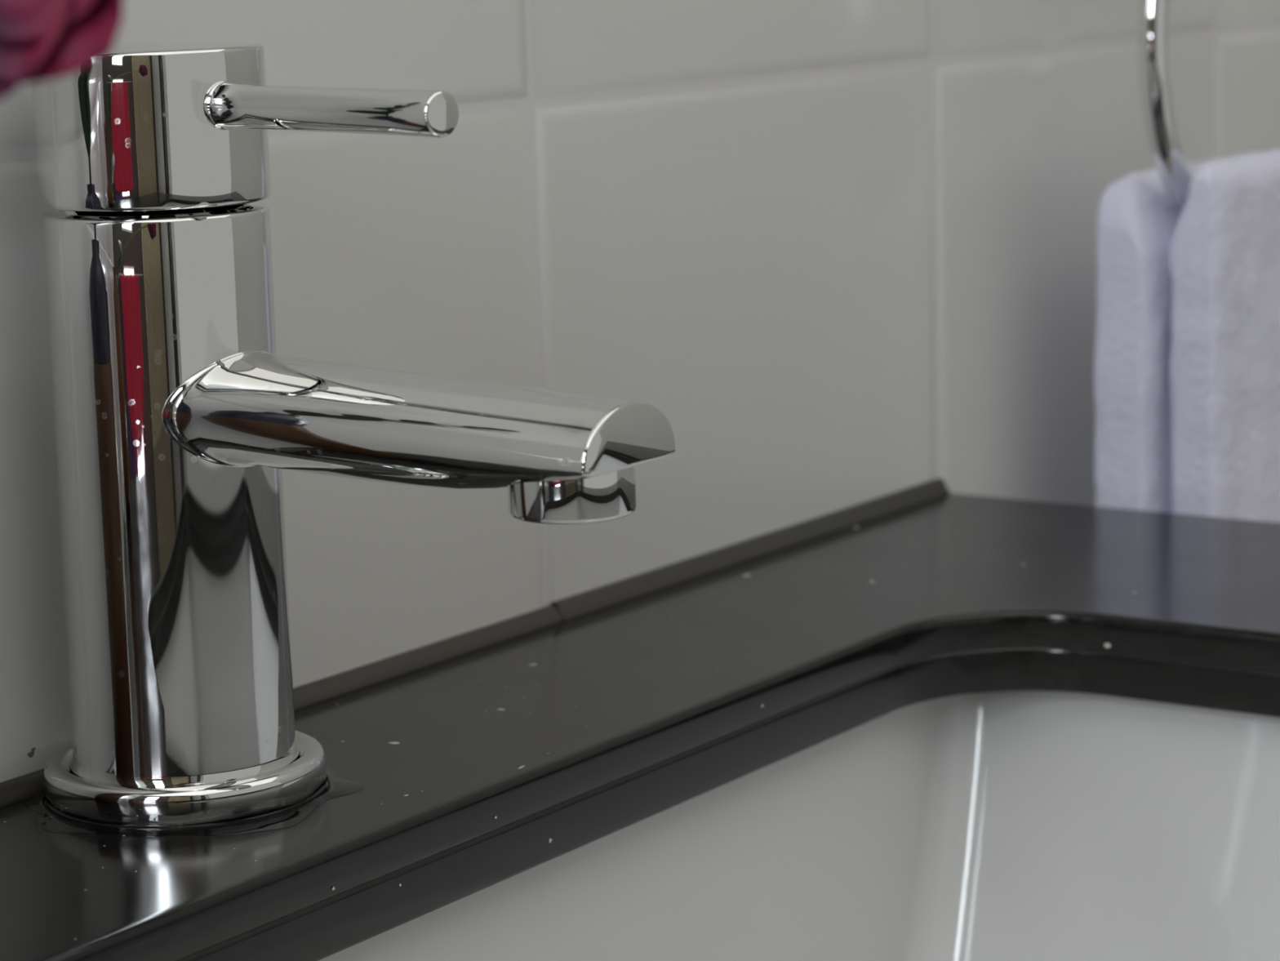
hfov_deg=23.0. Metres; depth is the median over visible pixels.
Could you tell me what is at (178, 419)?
mixer tap
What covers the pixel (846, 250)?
wall
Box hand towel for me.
[1093,149,1279,522]
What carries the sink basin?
in the countertop
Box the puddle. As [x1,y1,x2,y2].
[23,764,363,836]
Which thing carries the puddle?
on the countertop
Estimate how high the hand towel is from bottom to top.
0.312 m
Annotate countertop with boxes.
[0,493,1279,960]
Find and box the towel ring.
[1137,0,1192,216]
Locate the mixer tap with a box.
[30,42,675,828]
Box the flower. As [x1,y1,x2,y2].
[0,0,123,99]
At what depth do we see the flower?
0.34 m
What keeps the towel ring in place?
attached to the wall
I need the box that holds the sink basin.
[318,690,1279,960]
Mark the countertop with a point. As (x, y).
(477, 770)
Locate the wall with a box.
[0,0,1279,782]

